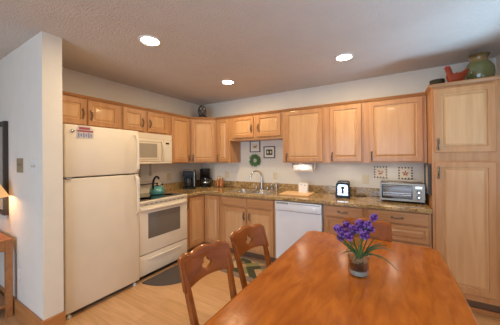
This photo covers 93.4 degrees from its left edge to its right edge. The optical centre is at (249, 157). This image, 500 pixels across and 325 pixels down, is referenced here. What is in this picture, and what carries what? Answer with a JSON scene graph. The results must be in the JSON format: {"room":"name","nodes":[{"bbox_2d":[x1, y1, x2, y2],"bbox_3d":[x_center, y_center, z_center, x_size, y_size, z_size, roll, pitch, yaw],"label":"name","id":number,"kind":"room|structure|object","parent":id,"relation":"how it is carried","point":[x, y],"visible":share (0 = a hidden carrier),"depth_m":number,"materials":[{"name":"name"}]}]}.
{"room":"kitchen","nodes":[
{"label":"kitchen","id":0,"kind":"room"},
{"bbox_2d":[0,31,63,320],"bbox_3d":[-3.269,0.225,2.914,3.842,2.445,0.135,-1,0,31],"label":"wall partition","id":1,"kind":"structure","parent":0,"point":[31,74],"depth_m":1.98,"materials":[{"name":"paint"}]},
{"bbox_2d":[0,121,8,215],"bbox_3d":[-2.648,0.101,2.447,0.690,0.910,0.030,-1,0,31],"label":"framed picture","id":2,"kind":"object","parent":1,"relation":"attached to","point":[4,180],"visible":1,"depth_m":2.28,"materials":[{"name":"paper"}]},
{"bbox_2d":[0,127,2,208],"bbox_3d":[-2.644,0.101,2.453,0.600,0.820,0.012,-1,0,31],"label":"print","id":3,"kind":"object","parent":2,"relation":"attached to","point":[1,128],"depth_m":2.35,"materials":[{"name":"paper"}]},
{"bbox_2d":[17,266,20,280],"bbox_3d":[-2.104,1.050,2.141,0.072,0.115,0.008,-1,0,31],"label":"wall outlet","id":4,"kind":"object","parent":1,"relation":"attached to","point":[18,268],"visible":1,"depth_m":2.13,"materials":[{"name":"white plastic"}]},
{"bbox_2d":[17,158,22,172],"bbox_3d":[-2.080,0.067,2.121,0.150,0.130,0.014,-1,0,31],"label":"wall switch","id":5,"kind":"object","parent":1,"relation":"attached to","point":[19,160],"visible":1,"depth_m":2.11,"materials":[{"name":"beige plastic"}]},
{"bbox_2d":[0,285,44,324],"bbox_3d":[-3.290,1.378,2.838,3.864,0.138,0.022,-1,0,31],"label":"baseboard","id":6,"kind":"structure","parent":1,"relation":"attached to","point":[22,312],"depth_m":2.04,"materials":[{"name":"brown wood"}]},
{"bbox_2d":[31,160,36,173],"bbox_3d":[-1.800,0.074,1.955,0.115,0.118,0.014,-1,0,31],"label":"light switch","id":7,"kind":"object","parent":1,"relation":"attached to","point":[33,162],"visible":1,"depth_m":1.95,"materials":[{"name":"white plastic"}]},
{"bbox_2d":[44,311,65,324],"bbox_3d":[-1.596,1.361,1.928,0.022,0.138,0.141,-1,0,31],"label":"baseboard","id":8,"kind":"structure","parent":1,"relation":"attached to","point":[59,319],"depth_m":1.93,"materials":[{"name":"brown wood"}]},
{"bbox_2d":[62,67,200,183],"bbox_3d":[-1.621,0.212,3.480,0.100,2.445,2.520,-1,0,31],"label":"wall","id":9,"kind":"structure","parent":0,"point":[73,81],"depth_m":3.47,"materials":[{"name":"paint"}]},
{"bbox_2d":[62,91,121,128],"bbox_3d":[-1.868,-0.498,2.613,0.368,0.334,0.728,-1,0,31],"label":"upper cabinet","id":10,"kind":"object","parent":9,"relation":"attached to","point":[77,109],"visible":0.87,"depth_m":2.55,"materials":[{"name":"brown wood"}]},
{"bbox_2d":[121,103,168,134],"bbox_3d":[-1.498,-0.498,3.236,0.368,0.337,0.718,-1,0,31],"label":"upper cabinet","id":11,"kind":"object","parent":9,"relation":"attached to","point":[133,118],"visible":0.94,"depth_m":3.12,"materials":[{"name":"brown wood"}]},
{"bbox_2d":[138,132,171,163],"bbox_3d":[-1.468,-0.123,3.221,0.425,0.406,0.708,-1,0,31],"label":"microwave","id":12,"kind":"object","parent":11,"relation":"attached to","point":[153,148],"visible":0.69,"depth_m":3.19,"materials":[{"name":"white plastic"}]},
{"bbox_2d":[166,113,189,163],"bbox_3d":[-1.203,-0.292,3.729,0.368,0.751,0.426,-1,0,31],"label":"upper cabinet","id":13,"kind":"object","parent":9,"relation":"attached to","point":[179,125],"visible":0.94,"depth_m":3.65,"materials":[{"name":"brown wood"}]},
{"bbox_2d":[160,180,199,189],"bbox_3d":[-1.186,0.465,4.085,0.020,0.104,0.989,-1,0,31],"label":"backsplash","id":14,"kind":"structure","parent":9,"relation":"attached to","point":[168,186],"depth_m":3.95,"materials":[{"name":"stone"}]},
{"bbox_2d":[190,117,215,162],"bbox_3d":[-0.828,-0.295,4.103,0.631,0.751,0.631,-1,0,31],"label":"upper cabinet","id":15,"kind":"object","parent":9,"relation":"attached to","point":[202,129],"visible":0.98,"depth_m":3.88,"materials":[{"name":"brown wood"}]},
{"bbox_2d":[197,105,206,116],"bbox_3d":[-0.834,-0.791,4.109,0.196,0.265,0.194,-1,0,31],"label":"figurine","id":16,"kind":"object","parent":15,"relation":"on","point":[202,111],"visible":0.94,"depth_m":4.05,"materials":[{"name":"grey ceramic"}]},
{"bbox_2d":[0,0,499,104],"bbox_3d":[-2.181,-1.061,1.494,7.387,0.100,6.700,-1,0,31],"label":"ceiling","id":17,"kind":"structure","parent":0,"point":[266,47],"depth_m":2.02,"materials":[{"name":"paint"}]},
{"bbox_2d":[138,35,161,45],"bbox_3d":[-0.869,-1.016,2.045,0.188,0.010,0.188,-1,0,31],"label":"recessed light","id":18,"kind":"object","parent":17,"relation":"in","point":[149,40],"visible":1,"depth_m":2.03,"materials":[{"name":"white plastic"}]},
{"bbox_2d":[221,80,234,84],"bbox_3d":[-0.297,-1.018,3.166,0.188,0.010,0.188,-1,0,31],"label":"recessed light","id":19,"kind":"object","parent":17,"relation":"in","point":[228,82],"visible":1,"depth_m":3.17,"materials":[{"name":"white plastic"}]},
{"bbox_2d":[334,53,353,60],"bbox_3d":[0.964,-1.032,2.415,0.188,0.010,0.188,-1,0,31],"label":"recessed light","id":20,"kind":"object","parent":17,"relation":"in","point":[345,56],"visible":1,"depth_m":2.40,"materials":[{"name":"white plastic"}]},
{"bbox_2d":[0,253,499,324],"bbox_3d":[-2.158,1.484,1.487,7.387,0.100,6.700,-1,0,31],"label":"floor","id":21,"kind":"structure","parent":0,"point":[140,304],"depth_m":2.27,"materials":[{"name":"laminate"}]},
{"bbox_2d":[0,233,12,318],"bbox_3d":[-2.540,1.086,2.161,0.700,0.705,0.360,-1,0,31],"label":"side table","id":22,"kind":"object","parent":21,"relation":"on","point":[6,242],"visible":1,"depth_m":2.12,"materials":[{"name":"brown wood"}]},
{"bbox_2d":[0,294,5,308],"bbox_3d":[-2.538,1.326,2.160,0.670,0.025,0.330,-1,0,31],"label":"shelf","id":23,"kind":"object","parent":22,"relation":"attached to","point":[2,299],"depth_m":2.14,"materials":[{"name":"brown wood"}]},
{"bbox_2d":[0,185,8,197],"bbox_3d":[-2.352,0.471,2.121,0.260,0.520,0.260,-1,0,31],"label":"table lamp","id":24,"kind":"object","parent":22,"relation":"on","point":[3,193],"visible":1,"depth_m":2.15,"materials":[{"name":"brown fabric"}]},
{"bbox_2d":[63,124,139,319],"bbox_3d":[-1.691,0.566,2.511,0.722,1.733,0.709,-1,0,31],"label":"refrigerator","id":25,"kind":"object","parent":21,"relation":"on","point":[101,185],"visible":0.81,"depth_m":2.29,"materials":[{"name":"metal"}]},
{"bbox_2d":[76,126,93,138],"bbox_3d":[-1.534,-0.239,2.192,0.005,0.114,0.144,-1,0,31],"label":"sign","id":26,"kind":"object","parent":25,"relation":"attached to","point":[81,131],"visible":1,"depth_m":2.19,"materials":[{"name":"paper"}]},
{"bbox_2d":[77,127,92,132],"bbox_3d":[-1.533,-0.263,2.191,0.001,0.046,0.132,-1,0,31],"label":"print","id":27,"kind":"object","parent":26,"relation":"on","point":[79,129],"depth_m":2.18},
{"bbox_2d":[78,133,91,137],"bbox_3d":[-1.534,-0.211,2.189,0.001,0.042,0.119,-1,0,31],"label":"print","id":28,"kind":"object","parent":26,"relation":"attached to","point":[80,135],"depth_m":2.19},
{"bbox_2d":[142,264,180,285],"bbox_3d":[-0.852,1.420,2.922,0.420,0.010,0.800,-1,0,31],"label":"kitchen mat","id":29,"kind":"object","parent":21,"relation":"on","point":[170,276],"visible":0.46,"depth_m":2.77,"materials":[{"name":"fabric"}]},
{"bbox_2d":[137,180,186,281],"bbox_3d":[-1.324,0.886,3.149,0.686,1.090,0.748,-1,0,31],"label":"electric range","id":30,"kind":"object","parent":21,"relation":"on","point":[163,217],"visible":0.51,"depth_m":2.96,"materials":[{"name":"white metal"}]},
{"bbox_2d":[149,176,164,194],"bbox_3d":[-1.290,0.375,3.294,0.227,0.258,0.204,0,0,-44],"label":"kettle","id":31,"kind":"object","parent":30,"relation":"on","point":[157,189],"visible":1,"depth_m":3.22,"materials":[{"name":"teal metal"}]},
{"bbox_2d":[140,192,180,201],"bbox_3d":[-1.332,0.507,3.153,0.525,0.005,0.678,-1,0,31],"label":"glass cooktop","id":32,"kind":"object","parent":30,"relation":"in","point":[144,196],"depth_m":3.16,"materials":[{"name":"glass"}]},
{"bbox_2d":[186,194,220,251],"bbox_3d":[-0.789,0.992,3.863,0.921,0.872,1.009,-1,0,31],"label":"base cabinet","id":33,"kind":"object","parent":21,"relation":"on","point":[203,210],"visible":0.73,"depth_m":3.58,"materials":[{"name":"brown wood"}]},
{"bbox_2d":[160,180,431,213],"bbox_3d":[0.298,0.470,3.216,3.460,0.145,1.010,-1,0,31],"label":"countertop","id":34,"kind":"structure","parent":33,"relation":"on","point":[323,194],"depth_m":3.12,"materials":[{"name":"stone"}]},
{"bbox_2d":[183,169,195,188],"bbox_3d":[-1.028,0.356,4.016,0.190,0.320,0.250,0,0,-7],"label":"coffee maker","id":35,"kind":"object","parent":34,"relation":"on","point":[189,175],"visible":1,"depth_m":3.92,"materials":[{"name":"black plastic"}]},
{"bbox_2d":[185,178,191,186],"bbox_3d":[-1.036,0.411,3.965,0.104,0.150,0.104,0,0,-7],"label":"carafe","id":36,"kind":"object","parent":35,"relation":"on","point":[188,181],"depth_m":3.93,"materials":[{"name":"black glass"}]},
{"bbox_2d":[200,168,212,187],"bbox_3d":[-0.786,0.352,4.231,0.225,0.325,0.220,0,0,-14],"label":"coffee maker","id":37,"kind":"object","parent":34,"relation":"on","point":[205,178],"visible":0.99,"depth_m":4.15,"materials":[{"name":"black plastic"}]},
{"bbox_2d":[215,176,224,187],"bbox_3d":[-0.527,0.411,4.127,0.134,0.202,0.117,-1,0,13],"label":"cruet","id":38,"kind":"object","parent":34,"relation":"on","point":[219,183],"visible":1,"depth_m":4.10,"materials":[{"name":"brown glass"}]},
{"bbox_2d":[229,188,277,194],"bbox_3d":[0.056,0.584,3.585,0.668,0.164,0.404,-1,0,31],"label":"sink","id":39,"kind":"object","parent":34,"relation":"in","point":[242,190],"visible":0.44,"depth_m":3.69,"materials":[{"name":"metal"}]},
{"bbox_2d":[250,170,268,189],"bbox_3d":[0.156,0.350,3.784,0.309,0.309,0.181,-1,0,2],"label":"faucet","id":40,"kind":"object","parent":34,"relation":"on","point":[261,188],"visible":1,"depth_m":3.78,"materials":[{"name":"metal"}]},
{"bbox_2d":[279,191,314,196],"bbox_3d":[0.651,0.490,3.248,0.400,0.018,0.350,-1,0,27],"label":"cutting board","id":41,"kind":"object","parent":34,"relation":"on","point":[287,193],"visible":0.94,"depth_m":3.18,"materials":[{"name":"brown wood"}]},
{"bbox_2d":[299,182,307,192],"bbox_3d":[0.744,0.411,3.278,0.120,0.138,0.079,-1,0,25],"label":"napkin holder","id":42,"kind":"object","parent":41,"relation":"on","point":[303,187],"visible":0.99,"depth_m":3.25,"materials":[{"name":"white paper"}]},
{"bbox_2d":[335,181,366,198],"bbox_3d":[1.279,0.397,2.970,0.364,0.192,0.298,-1,0,24],"label":"toaster","id":43,"kind":"object","parent":34,"relation":"on","point":[342,187],"visible":1,"depth_m":2.90,"materials":[{"name":"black metal"}]},
{"bbox_2d":[380,180,424,203],"bbox_3d":[1.713,0.380,2.665,0.410,0.215,0.330,-1,0,32],"label":"toaster oven","id":44,"kind":"object","parent":34,"relation":"on","point":[409,191],"visible":1,"depth_m":2.55,"materials":[{"name":"metal"}]},
{"bbox_2d":[178,240,236,324],"bbox_3d":[-0.084,0.971,1.263,0.554,0.889,0.400,-1,0,40],"label":"dining chair","id":45,"kind":"object","parent":21,"relation":"on","point":[191,270],"visible":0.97,"depth_m":1.38,"materials":[{"name":"brown wood"}]},
{"bbox_2d":[220,255,266,281],"bbox_3d":[0.104,1.412,2.936,1.000,0.009,0.520,-1,0,36],"label":"rug","id":46,"kind":"object","parent":21,"relation":"on","point":[252,267],"visible":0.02,"depth_m":3.01,"materials":[{"name":"multicoloured fabric"}]},
{"bbox_2d":[221,195,276,261],"bbox_3d":[0.088,0.983,3.553,0.899,0.872,0.648,-1,0,31],"label":"base cabinet","id":47,"kind":"object","parent":21,"relation":"on","point":[237,212],"visible":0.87,"depth_m":3.28,"materials":[{"name":"brown wood"}]},
{"bbox_2d":[230,224,270,289],"bbox_3d":[0.167,0.970,1.650,0.554,0.889,0.400,-1,0,40],"label":"dining chair","id":48,"kind":"object","parent":21,"relation":"on","point":[257,233],"visible":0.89,"depth_m":1.77,"materials":[{"name":"brown wood"}]},
{"bbox_2d":[275,200,323,257],"bbox_3d":[0.733,0.979,3.154,0.600,0.866,0.641,-1,0,31],"label":"dishwasher","id":49,"kind":"object","parent":21,"relation":"on","point":[293,219],"visible":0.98,"depth_m":2.93,"materials":[{"name":"white metal"}]},
{"bbox_2d":[204,231,478,324],"bbox_3d":[0.522,1.034,1.204,0.957,0.750,1.710,-1,0,31],"label":"dining table","id":50,"kind":"object","parent":21,"relation":"on","point":[310,283],"visible":0.98,"depth_m":1.16,"materials":[{"name":"brown wood"}]},
{"bbox_2d":[347,253,369,277],"bbox_3d":[0.615,0.604,1.334,0.118,0.108,0.118,-1,0,31],"label":"flower vase","id":51,"kind":"object","parent":50,"relation":"on","point":[359,267],"visible":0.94,"depth_m":1.30,"materials":[{"name":"clear glass"}]},
{"bbox_2d":[333,213,397,270],"bbox_3d":[0.633,0.440,1.318,0.326,0.262,0.143,-1,0,31],"label":"artificial flowers","id":52,"kind":"object","parent":51,"relation":"in","point":[362,227],"visible":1,"depth_m":1.32,"materials":[{"name":"purple fabric"}]},
{"bbox_2d":[323,204,365,233],"bbox_3d":[1.200,0.972,2.893,0.451,0.872,0.648,-1,0,31],"label":"base cabinet","id":53,"kind":"object","parent":21,"relation":"on","point":[333,215],"visible":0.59,"depth_m":2.68,"materials":[{"name":"brown wood"}]},
{"bbox_2d":[343,218,391,241],"bbox_3d":[0.898,0.963,1.797,0.400,0.889,0.554,-1,0,25],"label":"dining chair","id":54,"kind":"object","parent":21,"relation":"on","point":[383,229],"visible":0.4,"depth_m":1.96,"materials":[{"name":"brown wood"}]},
{"bbox_2d":[366,208,431,247],"bbox_3d":[1.639,0.967,2.632,0.566,0.872,0.648,-1,0,31],"label":"base cabinet","id":55,"kind":"object","parent":21,"relation":"on","point":[410,228],"visible":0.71,"depth_m":2.34,"materials":[{"name":"brown wood"}]},
{"bbox_2d":[424,75,499,318],"bbox_3d":[2.132,0.350,2.329,0.638,2.095,0.669,-1,0,31],"label":"pantry cabinet","id":56,"kind":"object","parent":21,"relation":"on","point":[463,116],"visible":0.89,"depth_m":2.10,"materials":[{"name":"brown wood"}]},
{"bbox_2d":[424,163,430,194],"bbox_3d":[1.819,0.206,2.415,0.022,0.300,0.290,-1,0,31],"label":"framed board","id":57,"kind":"object","parent":56,"relation":"attached to","point":[427,167],"visible":0.94,"depth_m":2.40,"materials":[{"name":"paper"}]},
{"bbox_2d":[429,78,444,84],"bbox_3d":[1.933,-0.743,2.432,0.128,0.118,0.128,-1,0,31],"label":"basket","id":58,"kind":"object","parent":56,"relation":"on","point":[441,80],"visible":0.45,"depth_m":2.38,"materials":[{"name":"black wicker"}]},
{"bbox_2d":[444,66,468,81],"bbox_3d":[1.983,-0.795,2.269,0.196,0.220,0.093,-1,0,31],"label":"rooster figurine","id":59,"kind":"object","parent":56,"relation":"on","point":[450,76],"visible":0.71,"depth_m":2.25,"materials":[{"name":"red ceramic"}]},
{"bbox_2d":[464,52,495,79],"bbox_3d":[2.217,-0.841,2.281,0.232,0.308,0.232,-1,0,31],"label":"jar","id":60,"kind":"object","parent":56,"relation":"on","point":[479,66],"visible":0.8,"depth_m":2.21,"materials":[{"name":"green ceramic"}]},
{"bbox_2d":[201,57,495,187],"bbox_3d":[0.848,0.190,3.538,4.287,2.445,0.100,-1,0,31],"label":"wall","id":61,"kind":"structure","parent":0,"point":[417,81],"depth_m":3.37,"materials":[{"name":"paint"}]},
{"bbox_2d":[215,116,240,162],"bbox_3d":[-0.381,-0.299,3.990,0.285,0.751,0.368,-1,0,31],"label":"upper cabinet","id":62,"kind":"object","parent":61,"relation":"attached to","point":[227,151],"visible":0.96,"depth_m":3.87,"materials":[{"name":"brown wood"}]},
{"bbox_2d":[250,141,259,151],"bbox_3d":[0.083,-0.193,3.920,0.195,0.190,0.018,-1,0,31],"label":"framed picture","id":63,"kind":"object","parent":61,"relation":"attached to","point":[254,145],"visible":0.98,"depth_m":3.92,"materials":[{"name":"white paper"}]},
{"bbox_2d":[249,154,260,166],"bbox_3d":[0.080,0.035,3.900,0.223,0.220,0.043,-1,0,31],"label":"wreath","id":64,"kind":"object","parent":61,"relation":"attached to","point":[253,156],"visible":1,"depth_m":3.90,"materials":[{"name":"green plant"}]},
{"bbox_2d":[229,110,282,141],"bbox_3d":[0.135,-0.480,3.684,0.914,0.399,0.368,-1,0,31],"label":"upper cabinet","id":65,"kind":"object","parent":61,"relation":"attached to","point":[268,125],"visible":0.96,"depth_m":3.56,"materials":[{"name":"brown wood"}]},
{"bbox_2d":[263,146,274,157],"bbox_3d":[0.310,-0.094,3.785,0.200,0.190,0.018,-1,0,31],"label":"framed picture","id":66,"kind":"object","parent":61,"relation":"attached to","point":[269,151],"visible":1,"depth_m":3.78,"materials":[{"name":"white paper"}]},
{"bbox_2d":[273,172,276,179],"bbox_3d":[0.401,0.287,3.740,0.072,0.115,0.008,-1,0,31],"label":"wall outlet","id":67,"kind":"object","parent":61,"relation":"attached to","point":[274,173],"visible":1,"depth_m":3.74,"materials":[{"name":"beige plastic"}]},
{"bbox_2d":[210,180,379,196],"bbox_3d":[0.551,0.449,3.642,3.460,0.104,0.020,-1,0,31],"label":"backsplash","id":68,"kind":"structure","parent":61,"relation":"attached to","point":[362,191],"depth_m":3.53,"materials":[{"name":"stone"}]},
{"bbox_2d":[282,104,324,162],"bbox_3d":[0.778,-0.311,3.302,0.576,0.751,0.368,-1,0,31],"label":"upper cabinet","id":69,"kind":"object","parent":61,"relation":"attached to","point":[303,127],"visible":0.96,"depth_m":3.16,"materials":[{"name":"brown wood"}]},
{"bbox_3d":[0.765,0.110,3.348,0.332,0.089,0.070,-1,0,31],"label":"paper towel holder","id":70,"kind":"object","parent":69,"relation":"attached to","visible":0},
{"bbox_2d":[293,163,314,171],"bbox_3d":[0.765,0.137,3.348,0.276,0.120,0.120,-1,0,31],"label":"paper towel roll","id":71,"kind":"object","parent":70,"relation":"hanging from","point":[306,167],"visible":0.93,"depth_m":3.30,"materials":[{"name":"white paper"}]},
{"bbox_2d":[324,100,363,162],"bbox_3d":[1.224,-0.316,3.038,0.455,0.751,0.368,-1,0,31],"label":"upper cabinet","id":72,"kind":"object","parent":61,"relation":"attached to","point":[343,121],"visible":0.96,"depth_m":2.90,"materials":[{"name":"brown wood"}]},
{"bbox_2d":[362,175,368,183],"bbox_3d":[1.512,0.278,3.080,0.085,0.118,0.008,-1,0,31],"label":"wall outlet","id":73,"kind":"object","parent":61,"relation":"attached to","point":[365,178],"visible":1,"depth_m":3.08,"materials":[{"name":"beige plastic"}]},
{"bbox_2d":[374,166,386,177],"bbox_3d":[1.659,0.179,2.992,0.147,0.147,0.010,-1,0,31],"label":"decorative tile","id":74,"kind":"structure","parent":61,"relation":"attached to","point":[379,171],"depth_m":2.99,"materials":[{"name":"beige ceramic"}]},
{"bbox_2d":[363,92,426,162],"bbox_3d":[1.681,-0.321,2.767,0.606,0.751,0.368,-1,0,31],"label":"upper cabinet","id":75,"kind":"object","parent":61,"relation":"attached to","point":[394,127],"visible":0.99,"depth_m":2.63,"materials":[{"name":"brown wood"}]},
{"bbox_2d":[398,167,412,178],"bbox_3d":[1.886,0.183,2.857,0.147,0.147,0.010,-1,0,31],"label":"decorative tile","id":76,"kind":"structure","parent":61,"relation":"attached to","point":[403,172],"depth_m":2.85,"materials":[{"name":"beige ceramic"}]},
{"bbox_2d":[496,54,499,75],"bbox_3d":[0.964,0.178,-0.368,0.100,2.445,6.500,-1,0,31],"label":"wall","id":77,"kind":"structure","parent":0,"point":[498,56],"depth_m":2.41,"materials":[{"name":"paint"}]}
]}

